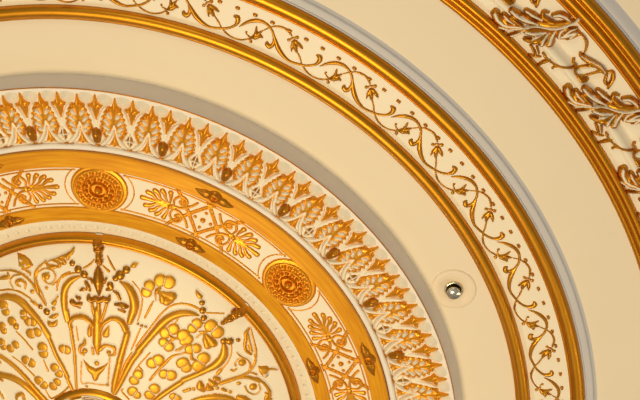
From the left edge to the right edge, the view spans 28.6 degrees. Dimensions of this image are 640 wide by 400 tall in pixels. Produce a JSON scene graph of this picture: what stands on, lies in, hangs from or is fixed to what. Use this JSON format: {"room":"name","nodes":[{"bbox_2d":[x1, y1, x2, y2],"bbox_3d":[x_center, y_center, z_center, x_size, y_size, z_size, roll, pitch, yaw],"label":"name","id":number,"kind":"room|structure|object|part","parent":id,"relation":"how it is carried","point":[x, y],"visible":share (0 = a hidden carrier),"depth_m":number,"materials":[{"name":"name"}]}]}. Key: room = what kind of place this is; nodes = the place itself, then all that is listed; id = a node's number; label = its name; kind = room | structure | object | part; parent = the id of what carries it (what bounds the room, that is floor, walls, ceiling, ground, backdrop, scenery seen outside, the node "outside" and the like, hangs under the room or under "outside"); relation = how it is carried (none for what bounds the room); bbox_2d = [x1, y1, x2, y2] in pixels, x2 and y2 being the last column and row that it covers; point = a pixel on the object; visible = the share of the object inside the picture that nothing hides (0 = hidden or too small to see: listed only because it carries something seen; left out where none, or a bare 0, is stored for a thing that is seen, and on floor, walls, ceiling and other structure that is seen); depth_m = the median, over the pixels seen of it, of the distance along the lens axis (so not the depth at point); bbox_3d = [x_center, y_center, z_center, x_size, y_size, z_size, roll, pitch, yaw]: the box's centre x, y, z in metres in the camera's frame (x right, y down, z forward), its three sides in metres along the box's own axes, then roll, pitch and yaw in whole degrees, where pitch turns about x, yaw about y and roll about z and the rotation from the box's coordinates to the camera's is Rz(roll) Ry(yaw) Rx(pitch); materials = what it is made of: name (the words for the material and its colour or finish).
{"room":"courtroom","nodes":[
{"label":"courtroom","id":0,"kind":"room"},
{"bbox_2d":[0,0,639,399],"bbox_3d":[-0.514,0.472,3.170,10.000,0.150,10.000,4,-62,7],"label":"ceiling","id":1,"kind":"structure","parent":0,"point":[591,236],"depth_m":2.68,"materials":[{"name":"beige paint"}]},
{"bbox_2d":[0,232,300,399],"bbox_3d":[-0.536,0.541,3.036,0.984,0.130,0.984,17,-62,0],"label":"ceiling medallion","id":2,"kind":"object","parent":1,"relation":"attached to","point":[84,315],"visible":1,"depth_m":2.91,"materials":[{"name":"gold paint"}]},
{"bbox_2d":[92,233,105,266],"bbox_3d":[-0.506,0.117,2.864,0.035,0.034,0.076,4,-62,7],"label":"pendant","id":3,"kind":"object","parent":2,"relation":"on","point":[98,240],"depth_m":2.86,"materials":[{"name":"brown metal"}]},
{"bbox_3d":[-0.510,0.296,2.905,0.050,0.039,0.139,4,-62,7],"label":"flower stem","id":4,"kind":"part","parent":2,"relation":"part of","materials":[{"name":"gold metal"}]},
{"bbox_3d":[-0.371,0.214,2.877,0.025,0.016,0.042,4,-62,7],"label":"clover stem","id":5,"kind":"part","parent":2,"relation":"part of","materials":[{"name":"gold metal"}]},
{"bbox_3d":[-0.327,0.329,2.905,0.064,0.018,0.053,4,-62,7],"label":"clover stem","id":6,"kind":"part","parent":2,"relation":"part of","materials":[{"name":"gold metal"}]},
{"bbox_3d":[-0.306,0.364,2.917,0.049,0.013,0.032,4,-62,7],"label":"clover stem","id":7,"kind":"part","parent":2,"relation":"part of","materials":[{"name":"gold metal"}]},
{"bbox_3d":[-0.272,0.309,2.902,0.039,0.015,0.029,4,-62,7],"label":"clover stem","id":8,"kind":"part","parent":2,"relation":"part of","materials":[{"name":"gold metal"}]},
{"bbox_2d":[219,303,248,325],"bbox_3d":[-0.201,0.266,2.892,0.080,0.034,0.037,-25,-70,20],"label":"pendant","id":9,"kind":"object","parent":2,"relation":"on","point":[230,314],"depth_m":2.89,"materials":[{"name":"brown metal"}]},
{"bbox_2d":[0,149,389,399],"bbox_3d":[-0.529,0.520,3.077,1.412,0.041,1.412,28,-62,-6],"label":"band","id":10,"kind":"object","parent":1,"relation":"attached to","point":[331,354],"visible":1,"depth_m":2.82,"materials":[{"name":"gold paint"}]},
{"bbox_2d":[0,74,461,399],"bbox_3d":[-0.529,0.519,3.079,1.749,0.062,1.749,16,-62,1],"label":"molding","id":11,"kind":"structure","parent":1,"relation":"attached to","point":[219,147],"depth_m":2.72,"materials":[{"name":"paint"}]},
{"bbox_2d":[0,4,529,399],"bbox_3d":[-0.526,0.510,3.096,2.063,0.020,2.063,4,-62,7],"label":"ring","id":12,"kind":"object","parent":1,"relation":"attached to","point":[37,11],"visible":1,"depth_m":2.64,"materials":[{"name":"gold metal"}]},
{"bbox_2d":[0,0,596,399],"bbox_3d":[-0.526,0.510,3.096,2.374,0.020,2.374,22,-62,-3],"label":"molding","id":13,"kind":"structure","parent":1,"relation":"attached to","point":[519,275],"depth_m":2.64,"materials":[{"name":"beige paint"}]},
{"bbox_2d":[160,0,178,14],"bbox_3d":[-0.309,-0.400,2.586,0.041,0.010,0.032,-30,-71,22],"label":"flower","id":14,"kind":"object","parent":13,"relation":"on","point":[167,7],"depth_m":2.59,"materials":[{"name":"gold metal"}]},
{"bbox_2d":[202,0,219,16],"bbox_3d":[-0.225,-0.392,2.576,0.030,0.009,0.037,-25,-69,20],"label":"flower","id":15,"kind":"object","parent":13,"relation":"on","point":[210,8],"depth_m":2.57,"materials":[{"name":"gold metal"}]},
{"bbox_2d":[245,26,262,42],"bbox_3d":[-0.134,-0.341,2.588,0.041,0.010,0.032,-20,-68,18],"label":"flower","id":16,"kind":"object","parent":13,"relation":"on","point":[253,34],"depth_m":2.59,"materials":[{"name":"gold metal"}]},
{"bbox_2d":[287,35,302,52],"bbox_3d":[-0.052,-0.320,2.585,0.030,0.009,0.037,-15,-66,16],"label":"flower","id":17,"kind":"object","parent":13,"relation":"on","point":[294,42],"depth_m":2.58,"materials":[{"name":"gold metal"}]},
{"bbox_2d":[324,69,342,83],"bbox_3d":[0.029,-0.256,2.606,0.041,0.010,0.032,-11,-65,14],"label":"flower","id":18,"kind":"object","parent":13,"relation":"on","point":[331,76],"depth_m":2.61,"materials":[{"name":"gold metal"}]},
{"bbox_2d":[365,84,378,100],"bbox_3d":[0.107,-0.223,2.610,0.030,0.009,0.037,-6,-64,12],"label":"flower","id":19,"kind":"object","parent":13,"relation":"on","point":[371,90],"depth_m":2.61,"materials":[{"name":"gold metal"}]},
{"bbox_2d":[395,122,411,134],"bbox_3d":[0.175,-0.149,2.638,0.041,0.010,0.032,-2,-63,10],"label":"flower","id":20,"kind":"object","parent":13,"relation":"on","point":[401,128],"depth_m":2.64,"materials":[{"name":"gold metal"}]},
{"bbox_2d":[430,143,443,157],"bbox_3d":[0.247,-0.104,2.648,0.030,0.009,0.037,3,-63,8],"label":"flower","id":21,"kind":"object","parent":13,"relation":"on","point":[436,149],"depth_m":2.65,"materials":[{"name":"gold metal"}]},
{"bbox_2d":[451,183,469,195],"bbox_3d":[0.300,-0.021,2.683,0.041,0.010,0.032,7,-62,5],"label":"flower","id":22,"kind":"object","parent":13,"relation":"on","point":[457,189],"depth_m":2.68,"materials":[{"name":"gold metal"}]},
{"bbox_2d":[481,207,496,221],"bbox_3d":[0.363,0.034,2.700,0.030,0.009,0.037,12,-62,3],"label":"flower","id":23,"kind":"object","parent":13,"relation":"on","point":[488,214],"depth_m":2.70,"materials":[{"name":"gold metal"}]},
{"bbox_2d":[494,248,511,261],"bbox_3d":[0.401,0.122,2.741,0.041,0.010,0.032,16,-62,1],"label":"flower","id":24,"kind":"object","parent":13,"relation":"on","point":[500,254],"depth_m":2.74,"materials":[{"name":"gold metal"}]},
{"bbox_2d":[518,276,533,290],"bbox_3d":[0.453,0.185,2.764,0.030,0.009,0.037,21,-62,-2],"label":"flower","id":25,"kind":"object","parent":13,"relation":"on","point":[525,283],"depth_m":2.76,"materials":[{"name":"gold metal"}]},
{"bbox_2d":[521,316,539,329],"bbox_3d":[0.474,0.278,2.809,0.041,0.010,0.032,25,-62,-4],"label":"flower","id":26,"kind":"object","parent":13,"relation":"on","point":[527,322],"depth_m":2.81,"materials":[{"name":"gold metal"}]},
{"bbox_2d":[535,383,551,396],"bbox_3d":[0.516,0.440,2.886,0.041,0.010,0.032,34,-63,-9],"label":"flower","id":27,"kind":"object","parent":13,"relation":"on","point":[541,389],"depth_m":2.88,"materials":[{"name":"gold metal"}]},
{"bbox_2d":[539,345,555,359],"bbox_3d":[0.514,0.347,2.838,0.030,0.009,0.037,30,-62,-6],"label":"flower","id":28,"kind":"object","parent":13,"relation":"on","point":[546,352],"depth_m":2.84,"materials":[{"name":"gold metal"}]},
{"bbox_2d":[241,0,584,399],"bbox_3d":[-0.527,0.514,3.090,2.314,0.015,2.314,4,-62,7],"label":"ring","id":29,"kind":"object","parent":1,"relation":"attached to","point":[280,8],"visible":1,"depth_m":2.63,"materials":[{"name":"gold metal"}]},
{"bbox_2d":[431,269,476,307],"bbox_3d":[0.299,0.205,2.802,0.101,0.024,0.101,4,-62,7],"label":"recessed light","id":30,"kind":"object","parent":1,"relation":"attached to","point":[452,288],"visible":1,"depth_m":2.81,"materials":[{"name":"paint"}]},
{"bbox_2d":[440,0,639,269],"bbox_3d":[-0.526,0.509,3.098,2.729,0.015,2.729,4,-62,7],"label":"ring","id":31,"kind":"object","parent":1,"relation":"attached to","point":[471,13],"visible":1,"depth_m":2.57,"materials":[{"name":"gold metal"}]},
{"bbox_2d":[471,0,639,217],"bbox_3d":[-0.527,0.514,3.089,3.132,0.037,3.132,42,-64,-13],"label":"molding","id":32,"kind":"structure","parent":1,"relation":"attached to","point":[589,81],"depth_m":2.52,"materials":[{"name":"gold leaf"},{"name":"cream plaster"}]},
{"bbox_3d":[0.509,-0.316,2.496,0.068,0.017,0.042,41,-64,-12],"label":"stem","id":33,"kind":"part","parent":32,"relation":"part of","materials":[{"name":"gold metal"}]},
{"bbox_3d":[0.653,-0.150,2.559,0.042,0.017,0.068,-33,-73,23],"label":"stem","id":34,"kind":"part","parent":32,"relation":"part of","materials":[{"name":"gold metal"}]},
{"bbox_2d":[556,0,639,100],"bbox_3d":[-0.527,0.514,3.090,3.068,0.017,3.068,4,-62,7],"label":"ring","id":35,"kind":"object","parent":1,"relation":"attached to","point":[594,20],"visible":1,"depth_m":2.48,"materials":[{"name":"gold metal"}]}
]}

